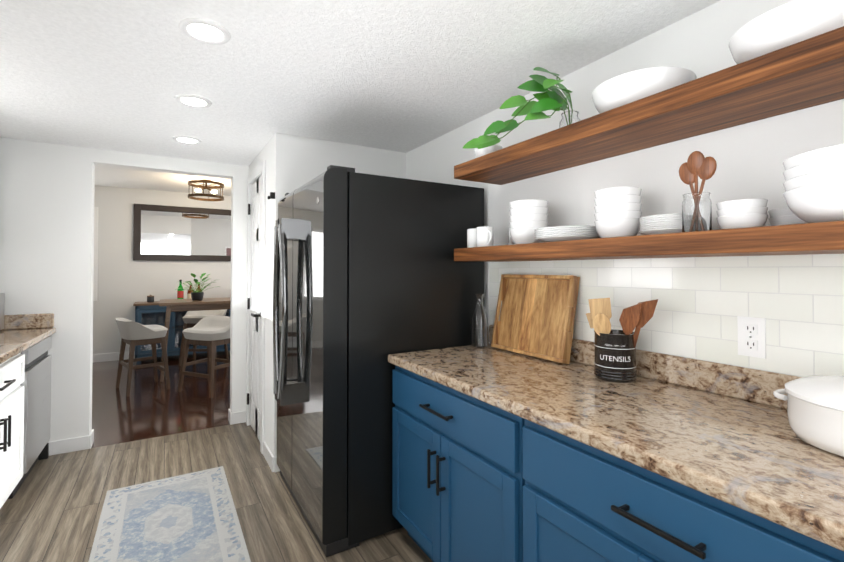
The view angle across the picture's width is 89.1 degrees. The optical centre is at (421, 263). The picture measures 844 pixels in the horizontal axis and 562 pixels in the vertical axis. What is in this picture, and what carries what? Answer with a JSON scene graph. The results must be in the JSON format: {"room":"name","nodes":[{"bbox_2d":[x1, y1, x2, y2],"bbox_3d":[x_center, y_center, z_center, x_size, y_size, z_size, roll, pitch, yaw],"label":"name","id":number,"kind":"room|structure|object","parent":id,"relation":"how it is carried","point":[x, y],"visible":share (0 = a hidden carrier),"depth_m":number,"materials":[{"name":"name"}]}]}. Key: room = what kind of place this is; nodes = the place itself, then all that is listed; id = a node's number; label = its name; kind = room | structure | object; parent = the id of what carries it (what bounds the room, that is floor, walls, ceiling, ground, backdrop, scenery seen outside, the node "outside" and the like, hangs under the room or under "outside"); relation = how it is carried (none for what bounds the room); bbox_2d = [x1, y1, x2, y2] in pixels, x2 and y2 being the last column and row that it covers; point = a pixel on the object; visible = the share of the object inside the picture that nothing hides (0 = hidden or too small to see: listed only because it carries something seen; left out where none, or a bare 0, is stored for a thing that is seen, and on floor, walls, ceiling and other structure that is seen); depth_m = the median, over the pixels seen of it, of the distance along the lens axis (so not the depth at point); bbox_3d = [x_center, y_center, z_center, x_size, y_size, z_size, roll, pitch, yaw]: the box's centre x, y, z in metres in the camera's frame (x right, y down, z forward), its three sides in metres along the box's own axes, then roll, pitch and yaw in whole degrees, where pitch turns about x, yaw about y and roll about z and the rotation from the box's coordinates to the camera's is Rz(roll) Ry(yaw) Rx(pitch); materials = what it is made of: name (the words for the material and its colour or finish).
{"room":"kitchen","nodes":[
{"label":"kitchen","id":0,"kind":"room"},
{"bbox_2d":[0,137,248,441],"bbox_3d":[-1.359,0.110,3.773,5.100,2.450,0.120,0,-1,-31],"label":"wall","id":1,"kind":"structure","parent":0,"point":[46,227],"depth_m":3.02,"materials":[{"name":"white paint"}]},
{"bbox_2d":[48,435,88,455],"bbox_3d":[-2.484,1.276,3.007,0.240,0.095,0.012,0,-1,-31],"label":"baseboard","id":2,"kind":"structure","parent":1,"relation":"attached to","point":[68,445],"depth_m":3.00,"materials":[{"name":"white wood"}]},
{"bbox_2d":[89,429,93,448],"bbox_3d":[-2.410,1.278,3.128,0.012,0.095,0.144,0,-1,-31],"label":"baseboard","id":3,"kind":"structure","parent":1,"relation":"attached to","point":[91,438],"depth_m":3.09,"materials":[{"name":"white"}]},
{"bbox_2d":[228,409,231,424],"bbox_3d":[-1.613,1.285,3.604,0.012,0.095,0.144,0,-1,-31],"label":"baseboard","id":4,"kind":"structure","parent":1,"relation":"attached to","point":[229,416],"depth_m":3.58,"materials":[{"name":"white"}]},
{"bbox_2d":[232,411,245,423],"bbox_3d":[-1.522,1.285,3.582,0.120,0.095,0.012,0,-1,-31],"label":"baseboard","id":5,"kind":"structure","parent":1,"relation":"attached to","point":[238,417],"depth_m":3.57,"materials":[{"name":"white wood"}]},
{"bbox_2d":[93,186,230,353],"bbox_3d":[-3.175,0.154,6.812,5.100,2.450,0.100,0,-1,-31],"label":"wall","id":6,"kind":"structure","parent":0,"point":[125,281],"depth_m":6.14,"materials":[{"name":"white paint"}]},
{"bbox_2d":[93,207,97,300],"bbox_3d":[-4.840,-0.137,5.742,0.800,1.300,0.034,0,-1,-31],"label":"dining room window","id":7,"kind":"structure","parent":6,"relation":"in","point":[95,276],"depth_m":5.93,"materials":[{"name":"white"}]},
{"bbox_2d":[93,351,134,362],"bbox_3d":[-3.146,1.321,6.747,4.900,0.115,0.012,0,-1,-31],"label":"baseboard","id":8,"kind":"structure","parent":6,"relation":"attached to","point":[105,357],"depth_m":6.00,"materials":[{"name":"white wood"}]},
{"bbox_2d":[133,204,230,260],"bbox_3d":[-3.341,-0.446,6.641,1.870,0.815,0.033,0,-1,-31],"label":"mirror","id":9,"kind":"object","parent":6,"relation":"attached to","point":[167,233],"visible":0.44,"depth_m":6.46,"materials":[{"name":"grey mirror"}]},
{"bbox_2d":[95,165,230,195],"bbox_3d":[-2.295,-1.117,5.358,5.100,0.050,3.530,0,-1,-31],"label":"ceiling","id":10,"kind":"structure","parent":0,"point":[133,178],"depth_m":5.62,"materials":[{"name":"white paint"}]},
{"bbox_2d":[188,179,223,200],"bbox_3d":[-2.824,-0.968,5.616,0.428,0.240,0.428,0,-1,-31],"label":"ceiling light","id":11,"kind":"object","parent":10,"relation":"attached to","point":[210,186],"visible":1,"depth_m":5.59,"materials":[{"name":"brown metal"}]},
{"bbox_2d":[0,351,432,561],"bbox_3d":[-0.789,1.346,2.802,5.100,0.050,9.400,0,-1,-31],"label":"floor","id":12,"kind":"structure","parent":0,"point":[51,510],"depth_m":2.70,"materials":[{"name":"brown wood"}]},
{"bbox_2d":[0,353,24,508],"bbox_3d":[-2.238,0.888,1.845,0.585,0.838,0.985,0,-1,-31],"label":"base cabinet","id":13,"kind":"object","parent":12,"relation":"on","point":[12,374],"visible":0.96,"depth_m":2.15,"materials":[{"name":"white wood"}]},
{"bbox_2d":[0,313,55,363],"bbox_3d":[-1.364,0.376,0.409,0.616,0.140,5.636,0,-1,-31],"label":"countertop","id":14,"kind":"structure","parent":13,"relation":"on","point":[19,333],"depth_m":2.78,"materials":[{"name":"stone"}]},
{"bbox_2d":[0,293,4,329],"bbox_3d":[-2.804,0.312,2.582,0.350,0.250,0.338,0,-1,-31],"label":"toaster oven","id":15,"kind":"object","parent":14,"relation":"on","point":[2,298],"visible":0.91,"depth_m":2.78,"materials":[{"name":"silver metal"}]},
{"bbox_2d":[8,336,51,498],"bbox_3d":[-2.628,0.900,2.546,0.553,0.835,0.595,0,-1,-31],"label":"dishwasher","id":16,"kind":"object","parent":12,"relation":"on","point":[36,383],"visible":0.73,"depth_m":2.62,"materials":[{"name":"silver metal"}]},
{"bbox_2d":[115,318,170,396],"bbox_3d":[-3.008,0.969,4.628,0.512,0.760,0.582,0,-1,-31],"label":"stool","id":17,"kind":"object","parent":12,"relation":"on","point":[133,334],"visible":1,"depth_m":4.50,"materials":[{"name":"fabric"}]},
{"bbox_2d":[88,466,250,561],"bbox_3d":[-0.990,1.300,1.687,0.610,0.007,2.190,0,-1,-31],"label":"rug","id":18,"kind":"object","parent":12,"relation":"on","point":[191,517],"visible":0.96,"depth_m":2.15,"materials":[{"name":"blue fabric"}]},
{"bbox_2d":[133,301,230,363],"bbox_3d":[-3.282,0.963,6.395,1.680,0.820,0.455,0,-1,-31],"label":"sideboard","id":19,"kind":"object","parent":12,"relation":"on","point":[150,313],"visible":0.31,"depth_m":5.98,"materials":[{"name":"blue wood"}]},
{"bbox_2d":[147,295,153,301],"bbox_3d":[-3.852,0.494,6.088,0.090,0.106,0.090,0,-1,-31],"label":"jar","id":20,"kind":"object","parent":19,"relation":"on","point":[150,298],"visible":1,"depth_m":6.05,"materials":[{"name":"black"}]},
{"bbox_2d":[177,280,183,298],"bbox_3d":[-3.534,0.393,6.279,0.081,0.315,0.081,0,-1,-31],"label":"bottle","id":21,"kind":"object","parent":19,"relation":"on","point":[180,293],"visible":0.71,"depth_m":6.25,"materials":[{"name":"green glass"}]},
{"bbox_2d":[187,285,192,298],"bbox_3d":[-3.407,0.418,6.319,0.089,0.265,0.089,0,-1,-31],"label":"bottle","id":22,"kind":"object","parent":19,"relation":"on","point":[188,294],"visible":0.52,"depth_m":6.28,"materials":[{"name":"orange glass"}]},
{"bbox_2d":[159,297,230,381],"bbox_3d":[-2.606,0.911,5.498,1.300,0.902,0.720,0,-1,-31],"label":"dining table","id":23,"kind":"object","parent":12,"relation":"on","point":[174,305],"visible":0.44,"depth_m":5.12,"materials":[{"name":"brown wood"}]},
{"bbox_2d":[175,273,217,300],"bbox_3d":[-2.749,0.286,5.283,0.520,0.340,0.511,0,-1,-31],"label":"potted plant","id":24,"kind":"object","parent":23,"relation":"on","point":[197,295],"visible":1,"depth_m":5.26,"materials":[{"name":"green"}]},
{"bbox_2d":[177,316,229,397],"bbox_3d":[-2.249,0.969,4.569,0.608,0.760,0.633,0,-1,-31],"label":"stool","id":25,"kind":"object","parent":12,"relation":"on","point":[210,332],"visible":0.77,"depth_m":4.47,"materials":[{"name":"fabric"}]},
{"bbox_2d":[178,309,228,365],"bbox_3d":[-3.007,0.988,5.933,0.627,0.760,0.590,0,-1,-31],"label":"stool","id":26,"kind":"object","parent":12,"relation":"on","point":[191,319],"visible":0.48,"depth_m":5.79,"materials":[{"name":"fabric"}]},
{"bbox_2d":[273,165,484,556],"bbox_3d":[-0.317,0.436,2.504,1.008,1.753,0.910,0,-1,-31],"label":"fridge","id":27,"kind":"object","parent":12,"relation":"on","point":[370,274],"visible":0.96,"depth_m":2.06,"materials":[{"name":"black metal"}]},
{"bbox_2d":[392,365,495,561],"bbox_3d":[0.349,0.887,1.791,0.600,0.838,0.928,0,-1,-31],"label":"base cabinet","id":28,"kind":"object","parent":12,"relation":"on","point":[475,480],"depth_m":1.65,"materials":[{"name":"blue wood"}]},
{"bbox_2d":[496,407,843,561],"bbox_3d":[0.778,0.877,1.075,0.600,0.838,1.029,0,-1,-31],"label":"base cabinet","id":29,"kind":"object","parent":12,"relation":"on","point":[560,498],"depth_m":1.05,"materials":[{"name":"blue wood"}]},
{"bbox_2d":[388,325,843,551],"bbox_3d":[0.779,0.386,1.074,0.635,0.140,2.620,0,-1,-31],"label":"countertop","id":30,"kind":"structure","parent":29,"relation":"on","point":[725,433],"depth_m":1.17,"materials":[{"name":"stone"}]},
{"bbox_2d":[471,294,488,347],"bbox_3d":[0.301,0.296,2.240,0.094,0.272,0.094,0,-1,-31],"label":"carafe","id":31,"kind":"object","parent":30,"relation":"on","point":[479,332],"visible":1,"depth_m":2.21,"materials":[{"name":"clear glass"}]},
{"bbox_2d":[491,274,579,363],"bbox_3d":[0.518,0.241,2.021,0.114,0.376,0.460,0,-1,-31],"label":"cutting board","id":32,"kind":"object","parent":30,"relation":"on","point":[537,313],"visible":1,"depth_m":2.00,"materials":[{"name":"brown wood"}]},
{"bbox_2d":[586,298,657,382],"bbox_3d":[0.712,0.272,1.567,0.160,0.299,0.276,0,-1,-31],"label":"utensil crock","id":33,"kind":"object","parent":30,"relation":"on","point":[615,354],"visible":1,"depth_m":1.52,"materials":[{"name":"black"}]},
{"bbox_2d":[773,375,843,456],"bbox_3d":[1.007,0.323,0.961,0.298,0.181,0.356,0,-1,-31],"label":"casserole","id":34,"kind":"object","parent":30,"relation":"on","point":[815,408],"visible":1,"depth_m":0.95,"materials":[{"name":"white ceramic"}]},
{"bbox_2d":[249,132,284,456],"bbox_3d":[-1.179,0.247,3.197,0.060,2.160,1.050,0,-1,-31],"label":"wall","id":35,"kind":"structure","parent":0,"point":[274,152],"depth_m":2.86,"materials":[{"name":"white paint"}]},
{"bbox_2d":[246,160,265,453],"bbox_3d":[-1.280,0.304,3.293,0.098,2.048,0.696,0,-1,-31],"label":"closet door","id":36,"kind":"structure","parent":35,"relation":"in","point":[257,351],"depth_m":3.31,"materials":[{"name":"white wood"}]},
{"bbox_2d":[263,441,273,471],"bbox_3d":[-1.018,1.274,2.842,0.012,0.095,0.300,0,-1,-31],"label":"baseboard","id":37,"kind":"structure","parent":35,"relation":"attached to","point":[268,455],"depth_m":2.81,"materials":[{"name":"white wood"}]},
{"bbox_2d":[268,192,274,198],"bbox_3d":[-0.964,-0.432,2.744,0.044,0.045,0.026,0,-1,-31],"label":"hook","id":38,"kind":"object","parent":35,"relation":"attached to","point":[272,195],"visible":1,"depth_m":2.73,"materials":[{"name":"black metal"}]},
{"bbox_2d":[274,457,279,471],"bbox_3d":[-0.525,1.276,2.955,0.950,0.095,0.012,0,-1,-31],"label":"baseboard","id":39,"kind":"structure","parent":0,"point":[276,468],"depth_m":2.71,"materials":[{"name":"white"}]},
{"bbox_2d":[285,134,405,193],"bbox_3d":[-0.728,0.251,3.466,0.990,2.160,1.050,0,-1,-31],"label":"wall","id":40,"kind":"structure","parent":0,"point":[307,159],"depth_m":2.92,"materials":[{"name":"white paint"}]},
{"bbox_2d":[0,0,719,165],"bbox_3d":[-0.394,-0.891,0.945,3.020,0.050,5.750,0,-1,-31],"label":"ceiling","id":41,"kind":"structure","parent":0,"point":[404,76],"depth_m":1.84,"materials":[{"name":"white paint"}]},
{"bbox_2d":[173,136,201,143],"bbox_3d":[-1.589,-0.833,2.904,0.172,0.008,0.172,0,-1,-31],"label":"recessed light","id":42,"kind":"object","parent":41,"relation":"in","point":[186,140],"visible":0.98,"depth_m":2.89,"materials":[{"name":"white plastic"}]},
{"bbox_2d":[175,94,211,107],"bbox_3d":[-1.188,-0.843,2.235,0.172,0.008,0.172,0,-1,-31],"label":"recessed light","id":43,"kind":"object","parent":41,"relation":"in","point":[194,101],"visible":1,"depth_m":2.22,"materials":[{"name":"white plastic"}]},
{"bbox_2d":[179,18,230,44],"bbox_3d":[-0.798,-0.852,1.582,0.172,0.008,0.172,0,-1,-31],"label":"recessed light","id":44,"kind":"object","parent":41,"relation":"in","point":[205,31],"visible":1,"depth_m":1.57,"materials":[{"name":"white plastic"}]},
{"bbox_2d":[406,0,843,342],"bbox_3d":[1.129,0.218,1.227,0.100,2.160,4.700,0,-1,-31],"label":"wall","id":45,"kind":"structure","parent":0,"point":[750,157],"depth_m":1.57,"materials":[{"name":"white paint"}]},
{"bbox_2d":[454,221,843,261],"bbox_3d":[0.942,-0.057,1.137,0.313,0.062,2.530,0,-1,-31],"label":"shelf","id":46,"kind":"object","parent":45,"relation":"attached to","point":[811,238],"visible":1,"depth_m":1.20,"materials":[{"name":"brown wood"}]},
{"bbox_2d":[467,228,475,247],"bbox_3d":[0.275,-0.124,2.145,0.082,0.098,0.109,0,-1,-31],"label":"mug","id":47,"kind":"object","parent":46,"relation":"on","point":[471,238],"visible":0.4,"depth_m":2.12,"materials":[{"name":"white ceramic"}]},
{"bbox_2d":[476,227,492,246],"bbox_3d":[0.309,-0.125,2.048,0.082,0.098,0.111,0,-1,-31],"label":"mug","id":48,"kind":"object","parent":46,"relation":"on","point":[484,236],"visible":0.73,"depth_m":2.02,"materials":[{"name":"white ceramic"}]},
{"bbox_2d":[508,228,514,244],"bbox_3d":[0.450,-0.125,2.079,0.109,0.098,0.082,0,-1,-31],"label":"mug","id":49,"kind":"object","parent":46,"relation":"on","point":[510,241],"visible":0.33,"depth_m":2.06,"materials":[{"name":"white ceramic"}]},
{"bbox_2d":[509,199,547,243],"bbox_3d":[0.478,-0.176,1.922,0.170,0.197,0.170,0,-1,-31],"label":"bowls","id":50,"kind":"object","parent":46,"relation":"on","point":[528,217],"visible":0.73,"depth_m":1.85,"materials":[{"name":"white ceramic"}]},
{"bbox_2d":[534,225,600,241],"bbox_3d":[0.585,-0.111,1.722,0.260,0.060,0.260,0,-1,-31],"label":"plate stack","id":51,"kind":"object","parent":46,"relation":"on","point":[560,233],"visible":0.79,"depth_m":1.62,"materials":[{"name":"white ceramic"}]},
{"bbox_2d":[594,186,641,237],"bbox_3d":[0.704,-0.173,1.544,0.156,0.180,0.156,0,-1,-31],"label":"bowls","id":52,"kind":"object","parent":46,"relation":"on","point":[618,212],"visible":0.92,"depth_m":1.48,"materials":[{"name":"white ceramic"}]},
{"bbox_2d":[639,213,681,234],"bbox_3d":[0.819,-0.119,1.399,0.200,0.068,0.200,0,-1,-31],"label":"plate stack","id":53,"kind":"object","parent":46,"relation":"on","point":[661,223],"visible":0.67,"depth_m":1.34,"materials":[{"name":"white ceramic"}]},
{"bbox_2d":[679,151,716,231],"bbox_3d":[0.804,-0.207,1.250,0.074,0.239,0.082,0,-1,-31],"label":"jar","id":54,"kind":"object","parent":46,"relation":"on","point":[696,210],"visible":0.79,"depth_m":1.23,"materials":[{"name":"clear glass"}]},
{"bbox_2d":[716,198,767,228],"bbox_3d":[0.889,-0.130,1.194,0.116,0.084,0.116,0,-1,-31],"label":"bowls","id":55,"kind":"object","parent":46,"relation":"on","point":[741,213],"visible":0.9,"depth_m":1.15,"materials":[{"name":"white ceramic"}]},
{"bbox_2d":[768,208,806,225],"bbox_3d":[1.026,-0.119,1.188,0.104,0.062,0.104,0,-1,-31],"label":"plates","id":56,"kind":"object","parent":46,"relation":"on","point":[783,216],"visible":0.52,"depth_m":1.17,"materials":[{"name":"white ceramic"}]},
{"bbox_2d":[783,143,843,222],"bbox_3d":[1.017,-0.174,0.991,0.280,0.165,0.280,0,-1,-31],"label":"bowls","id":57,"kind":"object","parent":46,"relation":"on","point":[813,184],"visible":0.92,"depth_m":0.97,"materials":[{"name":"white ceramic"}]},
{"bbox_2d":[454,26,843,184],"bbox_3d":[0.942,-0.471,1.143,0.313,0.065,2.530,0,-1,-31],"label":"shelf","id":58,"kind":"object","parent":45,"relation":"attached to","point":[807,73],"visible":1,"depth_m":1.26,"materials":[{"name":"brown wood"}]},
{"bbox_2d":[474,144,502,157],"bbox_3d":[0.316,-0.522,2.051,0.136,0.062,0.136,0,-1,-31],"label":"bowl","id":59,"kind":"object","parent":58,"relation":"on","point":[485,151],"visible":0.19,"depth_m":2.00,"materials":[{"name":"white ceramic"}]},
{"bbox_2d":[463,67,580,148],"bbox_3d":[0.413,-0.617,1.726,0.329,0.277,0.437,0,-1,-31],"label":"pothos plant","id":60,"kind":"object","parent":58,"relation":"on","point":[555,99],"visible":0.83,"depth_m":1.69,"materials":[{"name":"green plant"}]},
{"bbox_2d":[592,67,696,113],"bbox_3d":[0.747,-0.548,1.458,0.316,0.097,0.316,0,-1,-31],"label":"bowl","id":61,"kind":"object","parent":58,"relation":"on","point":[620,90],"visible":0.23,"depth_m":1.34,"materials":[{"name":"white ceramic"}]},
{"bbox_2d":[728,0,843,63],"bbox_3d":[0.970,-0.553,1.085,0.316,0.097,0.316,0,-1,-31],"label":"bowl","id":62,"kind":"object","parent":58,"relation":"on","point":[785,25],"visible":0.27,"depth_m":1.01,"materials":[{"name":"white ceramic"}]},
{"bbox_2d":[489,254,843,376],"bbox_3d":[1.053,0.196,1.249,0.008,0.445,2.635,0,-1,-31],"label":"wall tiles","id":63,"kind":"structure","parent":45,"relation":"attached to","point":[795,301],"depth_m":1.38,"materials":[{"name":"white tile"}]},
{"bbox_2d":[737,316,765,358],"bbox_3d":[1.006,0.224,1.311,0.008,0.120,0.072,0,-1,-31],"label":"electrical outlet","id":64,"kind":"object","parent":63,"relation":"attached to","point":[751,336],"visible":1,"depth_m":1.31,"materials":[{"name":"white plastic"}]}
]}

